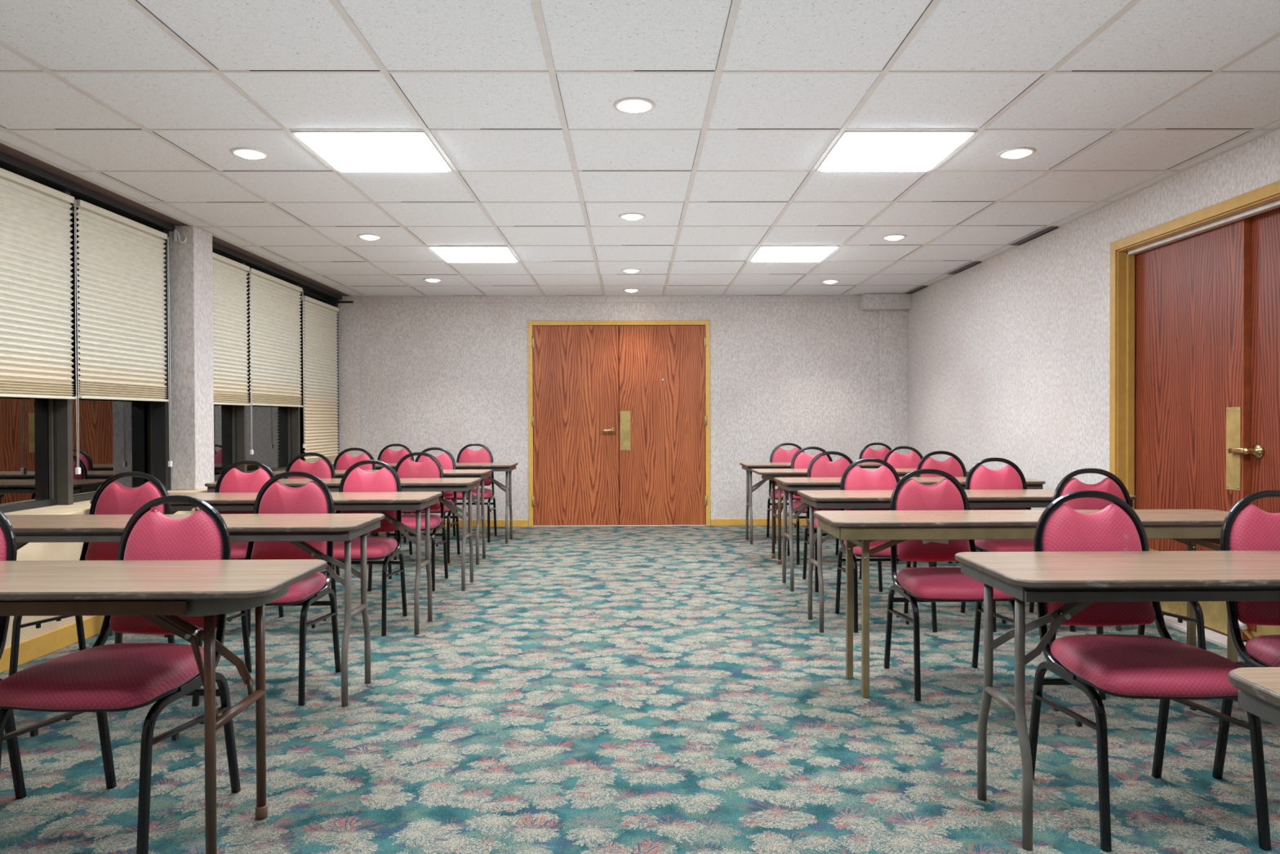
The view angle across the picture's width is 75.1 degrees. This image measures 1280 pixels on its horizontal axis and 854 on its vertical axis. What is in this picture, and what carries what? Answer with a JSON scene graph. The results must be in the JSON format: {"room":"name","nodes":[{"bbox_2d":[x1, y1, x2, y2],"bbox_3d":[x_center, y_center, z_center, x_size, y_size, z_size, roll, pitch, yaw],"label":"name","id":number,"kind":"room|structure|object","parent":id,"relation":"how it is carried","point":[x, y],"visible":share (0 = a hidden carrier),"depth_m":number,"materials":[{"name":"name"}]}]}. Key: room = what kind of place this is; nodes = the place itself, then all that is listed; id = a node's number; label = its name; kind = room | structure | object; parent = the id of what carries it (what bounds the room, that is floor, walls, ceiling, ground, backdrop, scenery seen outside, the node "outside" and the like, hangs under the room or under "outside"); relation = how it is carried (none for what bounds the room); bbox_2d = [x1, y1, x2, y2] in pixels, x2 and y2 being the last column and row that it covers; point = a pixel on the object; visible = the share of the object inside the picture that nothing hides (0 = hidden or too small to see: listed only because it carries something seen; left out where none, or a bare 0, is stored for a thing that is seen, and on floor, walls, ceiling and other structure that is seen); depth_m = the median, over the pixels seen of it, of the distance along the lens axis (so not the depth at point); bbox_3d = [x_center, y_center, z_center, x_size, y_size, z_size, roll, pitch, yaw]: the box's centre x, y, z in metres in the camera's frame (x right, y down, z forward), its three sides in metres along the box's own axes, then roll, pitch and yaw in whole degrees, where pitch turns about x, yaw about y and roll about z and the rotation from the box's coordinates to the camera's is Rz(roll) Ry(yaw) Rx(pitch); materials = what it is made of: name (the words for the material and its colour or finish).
{"room":"classroom","nodes":[
{"label":"classroom","id":0,"kind":"room"},
{"bbox_2d":[4,511,195,648],"bbox_3d":[-3.096,0.771,3.356,0.560,0.625,10.350,0,1,0],"label":"wall","id":1,"kind":"structure","parent":0,"point":[32,551],"depth_m":3.94,"materials":[{"name":"beige paint"}]},
{"bbox_2d":[0,151,79,512],"bbox_3d":[-3.101,-0.437,4.023,0.190,1.719,0.947,0,1,0],"label":"window","id":2,"kind":"structure","parent":1,"relation":"in","point":[36,434],"depth_m":4.33,"materials":[{"name":"brown metal"}]},
{"bbox_2d":[0,177,74,396],"bbox_3d":[-3.034,-0.674,4.022,0.020,1.032,0.859,0,1,0],"label":"pleated shade","id":3,"kind":"object","parent":2,"relation":"attached to","point":[36,346],"depth_m":4.18,"materials":[{"name":"fabric"}]},
{"bbox_2d":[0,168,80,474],"bbox_3d":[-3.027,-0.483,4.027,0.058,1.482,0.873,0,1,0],"label":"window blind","id":4,"kind":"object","parent":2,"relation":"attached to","point":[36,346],"visible":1,"depth_m":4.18,"materials":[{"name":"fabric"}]},
{"bbox_2d":[0,615,104,672],"bbox_3d":[-2.810,1.033,3.411,0.012,0.100,10.250,0,1,0],"label":"baseboard","id":5,"kind":"structure","parent":1,"relation":"attached to","point":[31,649],"depth_m":3.96,"materials":[{"name":"yellow paint"}]},
{"bbox_2d":[3,488,207,515],"bbox_3d":[-3.034,0.423,5.583,0.425,0.030,5.890,0,1,0],"label":"sill","id":6,"kind":"structure","parent":1,"relation":"on","point":[82,507],"depth_m":4.24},
{"bbox_2d":[68,185,174,502],"bbox_3d":[-3.109,-0.445,4.946,0.190,1.719,0.938,0,1,0],"label":"window","id":7,"kind":"structure","parent":1,"relation":"in","point":[116,437],"depth_m":5.03,"materials":[{"name":"brown metal"}]},
{"bbox_2d":[75,206,167,399],"bbox_3d":[-3.041,-0.686,4.921,0.020,1.026,0.837,0,1,0],"label":"pleated shade","id":8,"kind":"object","parent":7,"relation":"attached to","point":[121,277],"depth_m":4.87,"materials":[{"name":"fabric"}]},
{"bbox_2d":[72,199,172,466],"bbox_3d":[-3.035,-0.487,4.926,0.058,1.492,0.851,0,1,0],"label":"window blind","id":9,"kind":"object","parent":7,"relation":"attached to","point":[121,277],"visible":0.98,"depth_m":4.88,"materials":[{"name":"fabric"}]},
{"bbox_2d":[212,241,251,481],"bbox_3d":[-3.118,-0.456,6.092,0.190,1.719,0.865,0,1,0],"label":"window","id":10,"kind":"structure","parent":1,"relation":"in","point":[229,420],"depth_m":6.41,"materials":[{"name":"black glass"}]},
{"bbox_2d":[212,258,248,403],"bbox_3d":[-3.051,-0.693,6.088,0.020,1.032,0.792,0,1,0],"label":"pleated shade","id":11,"kind":"object","parent":10,"relation":"attached to","point":[230,357],"depth_m":6.20,"materials":[{"name":"fabric"}]},
{"bbox_2d":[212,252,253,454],"bbox_3d":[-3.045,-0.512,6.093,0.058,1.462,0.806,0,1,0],"label":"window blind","id":12,"kind":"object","parent":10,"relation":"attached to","point":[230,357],"visible":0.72,"depth_m":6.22,"materials":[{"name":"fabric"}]},
{"bbox_2d":[244,257,304,473],"bbox_3d":[-3.127,-0.464,7.040,0.190,1.719,1.070,0,1,0],"label":"window","id":13,"kind":"structure","parent":1,"relation":"in","point":[276,430],"depth_m":7.16,"materials":[{"name":"black glass"}]},
{"bbox_2d":[248,272,302,405],"bbox_3d":[-3.059,-0.703,7.021,0.020,1.026,0.997,0,1,0],"label":"pleated shade","id":14,"kind":"object","parent":13,"relation":"attached to","point":[275,346],"depth_m":6.98,"materials":[{"name":"fabric"}]},
{"bbox_2d":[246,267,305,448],"bbox_3d":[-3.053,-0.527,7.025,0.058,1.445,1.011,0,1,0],"label":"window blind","id":15,"kind":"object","parent":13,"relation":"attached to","point":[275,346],"visible":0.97,"depth_m":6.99,"materials":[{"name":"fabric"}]},
{"bbox_2d":[299,280,342,461],"bbox_3d":[-3.135,-0.473,8.037,0.190,1.719,0.965,0,1,0],"label":"window","id":16,"kind":"structure","parent":1,"relation":"in","point":[310,290],"depth_m":7.92,"materials":[{"name":"brown metal"}]},
{"bbox_2d":[301,295,338,463],"bbox_3d":[-3.069,-0.412,8.026,0.042,1.577,0.870,0,1,0],"label":"window blind","id":17,"kind":"object","parent":16,"relation":"attached to","point":[321,407],"visible":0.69,"depth_m":7.99,"materials":[{"name":"fabric"}]},
{"bbox_2d":[168,225,213,489],"bbox_3d":[-3.074,-0.450,5.538,0.350,1.718,0.245,0,1,0],"label":"wall pillar","id":18,"kind":"structure","parent":0,"point":[190,262],"depth_m":5.42,"materials":[{"name":"paint"}]},
{"bbox_2d":[173,229,186,243],"bbox_3d":[-2.977,-1.236,5.397,0.080,0.089,0.016,0,1,0],"label":"cleat","id":19,"kind":"object","parent":18,"relation":"attached to","point":[175,231],"visible":1,"depth_m":5.39,"materials":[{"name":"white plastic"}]},
{"bbox_2d":[337,293,911,526],"bbox_3d":[-0.178,-0.202,8.587,6.492,2.458,0.280,0,1,0],"label":"wall","id":20,"kind":"structure","parent":0,"point":[829,373],"depth_m":8.60,"materials":[{"name":"paint"}]},
{"bbox_2d":[337,300,353,303],"bbox_3d":[-3.006,-1.276,8.502,0.150,0.028,0.022,0,1,0],"label":"wall bracket","id":21,"kind":"object","parent":20,"relation":"attached to","point":[339,301],"visible":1,"depth_m":8.50,"materials":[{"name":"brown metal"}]},
{"bbox_2d":[444,520,528,527],"bbox_3d":[-2.011,0.997,8.597,1.708,0.072,0.012,0,1,0],"label":"baseboard","id":22,"kind":"structure","parent":20,"relation":"attached to","point":[499,522],"depth_m":8.60,"materials":[{"name":"yellow paint"}]},
{"bbox_2d":[530,325,618,524],"bbox_3d":[-0.670,-0.015,8.595,0.902,2.062,0.109,0,1,0],"label":"door","id":23,"kind":"structure","parent":20,"relation":"in","point":[575,419],"depth_m":8.61,"materials":[{"name":"orange wood"}]},
{"bbox_2d":[528,320,710,526],"bbox_3d":[-0.214,-0.036,8.652,1.876,2.124,0.114,0,1,0],"label":"door frame","id":24,"kind":"structure","parent":20,"relation":"attached to","point":[689,322],"depth_m":8.59,"materials":[{"name":"yellow paint"}]},
{"bbox_2d":[618,325,707,524],"bbox_3d":[0.241,-0.018,8.622,0.908,2.062,0.070,0,1,0],"label":"door","id":25,"kind":"structure","parent":20,"relation":"in","point":[663,418],"depth_m":8.62,"materials":[{"name":"orange wood"}]},
{"bbox_2d":[711,518,807,525],"bbox_3d":[1.606,0.985,8.627,1.738,0.072,0.012,0,1,0],"label":"baseboard","id":26,"kind":"structure","parent":20,"relation":"attached to","point":[726,522],"depth_m":8.62,"materials":[{"name":"yellow paint"}]},
{"bbox_2d":[0,0,1279,297],"bbox_3d":[-0.041,-1.343,3.656,5.736,0.086,10.937,0,1,0],"label":"ceiling","id":27,"kind":"structure","parent":0,"point":[147,103],"depth_m":3.50,"materials":[{"name":"tile"}]},
{"bbox_2d":[0,142,350,296],"bbox_3d":[-3.143,-1.332,3.366,0.480,0.084,10.410,0,1,0],"label":"soffit","id":28,"kind":"structure","parent":27,"relation":"attached to","point":[4,148],"depth_m":4.83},
{"bbox_2d":[230,147,269,159],"bbox_3d":[-1.858,-1.295,3.967,0.172,0.026,0.172,0,1,0],"label":"recessed light","id":29,"kind":"object","parent":27,"relation":"in","point":[244,153],"visible":1,"depth_m":3.94,"materials":[{"name":"glass"}]},
{"bbox_2d":[356,233,382,239],"bbox_3d":[-1.873,-1.311,5.772,0.172,0.026,0.172,0,1,0],"label":"recessed light","id":30,"kind":"object","parent":27,"relation":"in","point":[364,236],"visible":1,"depth_m":5.74,"materials":[{"name":"glass"}]},
{"bbox_2d":[291,130,453,172],"bbox_3d":[-1.244,-1.298,3.953,0.584,0.018,0.584,0,1,0],"label":"recessed light","id":31,"kind":"object","parent":27,"relation":"in","point":[345,151],"visible":1,"depth_m":3.88,"materials":[{"name":"plastic"}]},
{"bbox_2d":[423,278,442,282],"bbox_3d":[-1.879,-1.327,7.552,0.172,0.026,0.172,0,1,0],"label":"recessed light","id":32,"kind":"object","parent":27,"relation":"in","point":[432,280],"visible":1,"depth_m":7.52,"materials":[{"name":"glass"}]},
{"bbox_2d":[427,246,518,262],"bbox_3d":[-1.265,-1.321,6.391,0.584,0.018,0.584,0,1,0],"label":"recessed light","id":33,"kind":"object","parent":27,"relation":"in","point":[448,254],"visible":1,"depth_m":6.33,"materials":[{"name":"plastic"}]},
{"bbox_2d":[621,268,640,272],"bbox_3d":[-0.075,-1.329,7.108,0.172,0.026,0.172,0,1,0],"label":"recessed light","id":34,"kind":"object","parent":27,"relation":"in","point":[627,270],"visible":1,"depth_m":7.07,"materials":[{"name":"glass"}]},
{"bbox_2d":[622,288,639,292],"bbox_3d":[-0.084,-1.339,8.188,0.172,0.026,0.172,0,1,0],"label":"recessed light","id":35,"kind":"object","parent":27,"relation":"in","point":[629,290],"visible":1,"depth_m":8.15,"materials":[{"name":"glass"}]},
{"bbox_2d":[618,213,645,220],"bbox_3d":[-0.049,-1.312,5.217,0.172,0.026,0.172,0,1,0],"label":"recessed light","id":36,"kind":"object","parent":27,"relation":"in","point":[630,216],"visible":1,"depth_m":5.18,"materials":[{"name":"glass"}]},
{"bbox_2d":[613,97,655,114],"bbox_3d":[-0.023,-1.295,3.375,0.172,0.026,0.172,0,1,0],"label":"recessed light","id":37,"kind":"object","parent":27,"relation":"in","point":[633,105],"visible":1,"depth_m":3.35,"materials":[{"name":"glass"}]},
{"bbox_2d":[749,245,839,262],"bbox_3d":[1.174,-1.329,6.412,0.584,0.018,0.584,0,1,0],"label":"recessed light","id":38,"kind":"object","parent":27,"relation":"in","point":[764,253],"visible":1,"depth_m":6.33,"materials":[{"name":"plastic"}]},
{"bbox_2d":[821,279,839,284],"bbox_3d":[1.760,-1.340,7.703,0.172,0.026,0.172,0,1,0],"label":"recessed light","id":39,"kind":"object","parent":27,"relation":"in","point":[831,281],"visible":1,"depth_m":7.67,"materials":[{"name":"plastic"}]},
{"bbox_2d":[881,234,906,240],"bbox_3d":[1.781,-1.323,5.838,0.172,0.026,0.172,0,1,0],"label":"recessed light","id":40,"kind":"object","parent":27,"relation":"in","point":[892,237],"visible":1,"depth_m":5.80,"materials":[{"name":"plastic"}]},
{"bbox_2d":[815,130,976,171],"bbox_3d":[1.194,-1.306,3.974,0.584,0.018,0.584,0,1,0],"label":"recessed light","id":41,"kind":"object","parent":27,"relation":"in","point":[855,150],"visible":1,"depth_m":3.90,"materials":[{"name":"plastic"}]},
{"bbox_2d":[904,285,927,293],"bbox_3d":[2.726,-1.352,8.254,0.080,0.008,0.586,0,1,0],"label":"ceiling vent","id":42,"kind":"object","parent":27,"relation":"in","point":[918,288],"visible":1,"depth_m":8.21,"materials":[{"name":"grey metal"}]},
{"bbox_2d":[946,261,981,274],"bbox_3d":[2.736,-1.341,7.035,0.080,0.008,0.586,0,1,0],"label":"ceiling vent","id":43,"kind":"object","parent":27,"relation":"in","point":[973,263],"visible":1,"depth_m":6.99,"materials":[{"name":"grey metal"}]},
{"bbox_2d":[996,146,1035,159],"bbox_3d":[1.807,-1.306,3.996,0.172,0.026,0.172,0,1,0],"label":"recessed light","id":44,"kind":"object","parent":27,"relation":"in","point":[1020,152],"visible":1,"depth_m":3.97,"materials":[{"name":"plastic"}]},
{"bbox_2d":[1008,226,1058,245],"bbox_3d":[2.746,-1.330,5.816,0.080,0.008,0.586,0,1,0],"label":"ceiling vent","id":45,"kind":"object","parent":27,"relation":"in","point":[1046,230],"visible":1,"depth_m":5.78,"materials":[{"name":"grey metal"}]},
{"bbox_2d":[0,525,1279,853],"bbox_3d":[-0.130,1.114,3.464,6.492,0.080,10.510,0,1,0],"label":"floor","id":46,"kind":"structure","parent":0,"point":[646,689],"depth_m":2.92,"materials":[{"name":"green carpet"}]},
{"bbox_2d":[0,510,26,799],"bbox_3d":[-2.022,0.652,2.239,0.432,0.882,0.502,0,1,2],"label":"chair","id":47,"kind":"object","parent":46,"relation":"on","point":[8,546],"visible":0.66,"depth_m":2.43,"materials":[{"name":"pink fabric"}]},
{"bbox_2d":[8,471,174,675],"bbox_3d":[-2.250,0.641,3.462,0.432,0.882,0.502,0,1,0],"label":"chair","id":48,"kind":"object","parent":46,"relation":"on","point":[111,497],"visible":0.29,"depth_m":3.65,"materials":[{"name":"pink fabric"}]},
{"bbox_2d":[0,494,240,853],"bbox_3d":[-1.417,0.649,2.284,0.432,0.882,0.502,0,1,5],"label":"chair","id":49,"kind":"object","parent":46,"relation":"on","point":[101,678],"visible":0.79,"depth_m":2.24,"materials":[{"name":"pink fabric"}]},
{"bbox_2d":[0,559,327,853],"bbox_3d":[-1.734,0.738,2.172,1.700,0.705,0.450,0,1,0],"label":"folding table","id":50,"kind":"object","parent":46,"relation":"on","point":[157,591],"visible":1,"depth_m":2.07,"materials":[{"name":"beige laminate"}]},
{"bbox_2d":[5,513,384,706],"bbox_3d":[-1.932,0.728,3.350,1.700,0.705,0.450,0,1,0],"label":"folding table","id":51,"kind":"object","parent":46,"relation":"on","point":[296,529],"visible":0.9,"depth_m":3.25,"materials":[{"name":"brown wood"}]},
{"bbox_2d":[164,460,284,637],"bbox_3d":[-2.214,0.632,4.472,0.432,0.882,0.502,0,1,0],"label":"chair","id":52,"kind":"object","parent":46,"relation":"on","point":[231,479],"visible":0.26,"depth_m":4.67,"materials":[{"name":"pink fabric"}]},
{"bbox_2d":[89,491,442,636],"bbox_3d":[-1.942,0.718,4.427,1.700,0.705,0.450,0,1,0],"label":"folding table","id":53,"kind":"object","parent":46,"relation":"on","point":[375,502],"visible":0.52,"depth_m":4.32,"materials":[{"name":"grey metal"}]},
{"bbox_2d":[191,471,341,706],"bbox_3d":[-1.522,0.639,3.447,0.432,0.882,0.502,0,1,0],"label":"chair","id":54,"kind":"object","parent":46,"relation":"on","point":[276,497],"visible":0.57,"depth_m":3.61,"materials":[{"name":"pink fabric"}]},
{"bbox_2d":[284,452,339,575],"bbox_3d":[-2.301,0.622,5.592,0.432,0.882,0.502,0,1,0],"label":"chair","id":55,"kind":"object","parent":46,"relation":"on","point":[321,468],"visible":0.22,"depth_m":5.80,"materials":[{"name":"fabric"}]},
{"bbox_2d":[204,477,481,591],"bbox_3d":[-1.935,0.708,5.523,1.700,0.705,0.450,0,1,0],"label":"folding table","id":56,"kind":"object","parent":46,"relation":"on","point":[464,485],"visible":0.48,"depth_m":5.42,"materials":[{"name":"beige laminate"}]},
{"bbox_2d":[333,447,378,536],"bbox_3d":[-2.334,0.613,6.591,0.432,0.882,0.502,0,1,0],"label":"chair","id":57,"kind":"object","parent":46,"relation":"on","point":[343,461],"visible":0.24,"depth_m":6.80,"materials":[{"name":"fabric"}]},
{"bbox_2d":[306,459,407,635],"bbox_3d":[-1.521,0.629,4.483,0.432,0.882,0.502,0,1,0],"label":"chair","id":58,"kind":"object","parent":46,"relation":"on","point":[357,480],"visible":0.52,"depth_m":4.64,"materials":[{"name":"red fabric"}]},
{"bbox_2d":[272,469,492,564],"bbox_3d":[-2.033,0.699,6.496,1.700,0.705,0.450,0,1,0],"label":"folding table","id":59,"kind":"object","parent":46,"relation":"on","point":[482,473],"visible":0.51,"depth_m":6.40,"materials":[{"name":"beige laminate"}]},
{"bbox_2d":[374,444,413,542],"bbox_3d":[-2.318,0.603,7.691,0.432,0.882,0.502,0,1,0],"label":"chair","id":60,"kind":"object","parent":46,"relation":"on","point":[388,455],"visible":0.17,"depth_m":7.90,"materials":[{"name":"fabric"}]},
{"bbox_2d":[367,452,448,591],"bbox_3d":[-1.546,0.619,5.598,0.432,0.882,0.502,0,1,0],"label":"chair","id":61,"kind":"object","parent":46,"relation":"on","point":[408,468],"visible":0.55,"depth_m":5.76,"materials":[{"name":"fabric"}]},
{"bbox_2d":[332,462,518,543],"bbox_3d":[-1.982,0.689,7.570,1.700,0.705,0.450,0,1,0],"label":"folding table","id":62,"kind":"object","parent":46,"relation":"on","point":[508,468],"visible":0.38,"depth_m":7.47,"materials":[{"name":"brown laminate"}]},
{"bbox_2d":[393,447,460,563],"bbox_3d":[-1.684,0.610,6.627,0.432,0.882,0.502,0,1,0],"label":"chair","id":63,"kind":"object","parent":46,"relation":"on","point":[444,459],"visible":0.34,"depth_m":6.80,"materials":[{"name":"fabric"}]},
{"bbox_2d":[441,443,497,542],"bbox_3d":[-1.569,0.600,7.708,0.432,0.882,0.502,0,1,0],"label":"chair","id":64,"kind":"object","parent":46,"relation":"on","point":[465,455],"visible":0.61,"depth_m":7.89,"materials":[{"name":"fabric"}]},
{"bbox_2d":[533,524,706,526],"bbox_3d":[-0.210,1.021,8.653,1.784,0.010,0.090,0,1,0],"label":"threshold","id":65,"kind":"object","parent":46,"relation":"on","point":[619,525],"visible":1,"depth_m":8.61,"materials":[{"name":"brown wood"}]},
{"bbox_2d":[766,442,809,543],"bbox_3d":[1.393,0.592,7.583,0.432,0.882,0.502,0,1,0],"label":"chair","id":66,"kind":"object","parent":46,"relation":"on","point":[780,455],"visible":0.31,"depth_m":7.78,"materials":[{"name":"pink fabric"}]},
{"bbox_2d":[739,462,883,544],"bbox_3d":[1.769,0.678,7.485,1.700,0.705,0.450,0,1,0],"label":"folding table","id":67,"kind":"object","parent":46,"relation":"on","point":[748,466],"visible":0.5,"depth_m":7.37,"materials":[{"name":"brown laminate"}]},
{"bbox_2d":[786,446,839,564],"bbox_3d":[1.401,0.601,6.538,0.432,0.882,0.502,0,1,0],"label":"chair","id":68,"kind":"object","parent":46,"relation":"on","point":[802,460],"visible":0.29,"depth_m":6.73,"materials":[{"name":"pink fabric"}]},
{"bbox_2d":[802,451,882,591],"bbox_3d":[1.330,0.611,5.532,0.432,0.882,0.502,0,1,0],"label":"chair","id":69,"kind":"object","parent":46,"relation":"on","point":[821,468],"visible":0.31,"depth_m":5.72,"materials":[{"name":"pink fabric"}]},
{"bbox_2d":[751,467,969,564],"bbox_3d":[1.742,0.688,6.487,1.700,0.705,0.450,0,1,0],"label":"folding table","id":70,"kind":"object","parent":46,"relation":"on","point":[766,473],"visible":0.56,"depth_m":6.34,"materials":[{"name":"beige laminate"}]},
{"bbox_2d":[858,442,892,460],"bbox_3d":[2.228,0.589,7.580,0.432,0.882,0.502,0,1,0],"label":"chair","id":71,"kind":"object","parent":46,"relation":"on","point":[866,452],"visible":0.23,"depth_m":7.79,"materials":[{"name":"pink fabric"}]},
{"bbox_2d":[835,457,937,632],"bbox_3d":[1.318,0.620,4.522,0.432,0.882,0.502,0,1,0],"label":"chair","id":72,"kind":"object","parent":46,"relation":"on","point":[883,477],"visible":0.38,"depth_m":4.71,"materials":[{"name":"pink fabric"}]},
{"bbox_2d":[773,476,1045,591],"bbox_3d":[1.746,0.697,5.482,1.670,0.705,0.450,0,1,0],"label":"folding table","id":73,"kind":"object","parent":46,"relation":"on","point":[790,484],"visible":0.51,"depth_m":5.37,"materials":[{"name":"beige laminate"}]},
{"bbox_2d":[883,445,951,564],"bbox_3d":[2.156,0.599,6.559,0.432,0.882,0.502,0,1,0],"label":"chair","id":74,"kind":"object","parent":46,"relation":"on","point":[912,460],"visible":0.22,"depth_m":6.76,"materials":[{"name":"pink fabric"}]},
{"bbox_2d":[912,450,967,567],"bbox_3d":[2.085,0.609,5.529,0.432,0.882,0.502,0,1,0],"label":"chair","id":75,"kind":"object","parent":46,"relation":"on","point":[955,467],"visible":0.22,"depth_m":5.74,"materials":[{"name":"pink fabric"}]},
{"bbox_2d":[884,468,1014,701],"bbox_3d":[1.290,0.630,3.482,0.432,0.882,0.502,0,1,0],"label":"chair","id":76,"kind":"object","parent":46,"relation":"on","point":[932,584],"visible":0.69,"depth_m":3.63,"materials":[{"name":"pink fabric"}]},
{"bbox_2d":[797,488,1136,632],"bbox_3d":[1.712,0.706,4.456,1.670,0.705,0.450,0,1,0],"label":"folding table","id":77,"kind":"object","parent":46,"relation":"on","point":[860,500],"visible":0.54,"depth_m":4.30,"materials":[{"name":"brown wood"}]},
{"bbox_2d":[960,457,1075,631],"bbox_3d":[2.034,0.618,4.529,0.432,0.882,0.502,0,1,0],"label":"chair","id":78,"kind":"object","parent":46,"relation":"on","point":[1011,476],"visible":0.32,"depth_m":4.72,"materials":[{"name":"pink fabric"}]},
{"bbox_2d":[813,509,1237,697],"bbox_3d":[1.626,0.716,3.431,1.755,0.705,0.415,0,1,0],"label":"folding table","id":79,"kind":"object","parent":46,"relation":"on","point":[1190,527],"visible":0.73,"depth_m":3.29,"materials":[{"name":"brown wood"}]},
{"bbox_2d":[955,550,1279,850],"bbox_3d":[1.781,0.726,2.282,1.700,0.705,0.450,0,1,0],"label":"folding table","id":80,"kind":"object","parent":46,"relation":"on","point":[1081,579],"visible":1,"depth_m":2.17,"materials":[{"name":"beige laminate"}]},
{"bbox_2d":[1048,467,1206,699],"bbox_3d":[2.018,0.627,3.488,0.432,0.882,0.502,0,1,0],"label":"chair","id":81,"kind":"object","parent":46,"relation":"on","point":[1113,485],"visible":0.19,"depth_m":3.69,"materials":[{"name":"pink fabric"}]},
{"bbox_2d":[1028,490,1271,851],"bbox_3d":[1.394,0.640,2.348,0.432,0.882,0.502,0,1,0],"label":"chair","id":82,"kind":"object","parent":46,"relation":"on","point":[1164,668],"visible":0.83,"depth_m":2.33,"materials":[{"name":"pink fabric"}]},
{"bbox_2d":[1154,614,1248,653],"bbox_3d":[2.906,1.048,3.981,0.212,0.022,1.832,0,1,0],"label":"threshold","id":83,"kind":"object","parent":46,"relation":"on","point":[1214,637],"visible":0.08,"depth_m":4.20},
{"bbox_2d":[1212,489,1279,778],"bbox_3d":[1.967,0.638,2.343,0.432,0.882,0.502,0,1,0],"label":"chair","id":84,"kind":"object","parent":46,"relation":"on","point":[1245,526],"visible":0.69,"depth_m":2.53,"materials":[{"name":"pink fabric"}]},
{"bbox_2d":[1228,666,1279,726],"bbox_3d":[1.773,0.737,1.122,1.700,0.705,0.450,0,1,0],"label":"folding table","id":85,"kind":"object","parent":46,"relation":"on","point":[1259,691],"visible":1,"depth_m":1.27,"materials":[{"name":"beige laminate"}]},
{"bbox_2d":[907,128,1279,509],"bbox_3d":[2.952,-0.165,3.489,0.280,2.458,10.530,0,1,0],"label":"wall","id":86,"kind":"structure","parent":0,"point":[1008,353],"depth_m":5.83,"materials":[{"name":"paint"}]},
{"bbox_2d":[1134,216,1252,639],"bbox_3d":[2.916,0.004,4.442,0.049,2.045,0.870,0,1,0],"label":"door","id":87,"kind":"structure","parent":86,"relation":"in","point":[1193,294],"depth_m":4.36,"materials":[{"name":"red wood"}]},
{"bbox_2d":[1109,180,1279,509],"bbox_3d":[2.871,-0.011,3.971,0.154,2.140,1.942,0,1,0],"label":"door frame","id":88,"kind":"structure","parent":86,"relation":"attached to","point":[1267,197],"depth_m":4.86,"materials":[{"name":"yellow paint"}]},
{"bbox_2d":[1227,207,1279,638],"bbox_3d":[2.924,0.012,3.571,0.120,2.045,1.012,0,1,0],"label":"door","id":89,"kind":"structure","parent":86,"relation":"in","point":[1264,451],"depth_m":3.91,"materials":[{"name":"red wood"}]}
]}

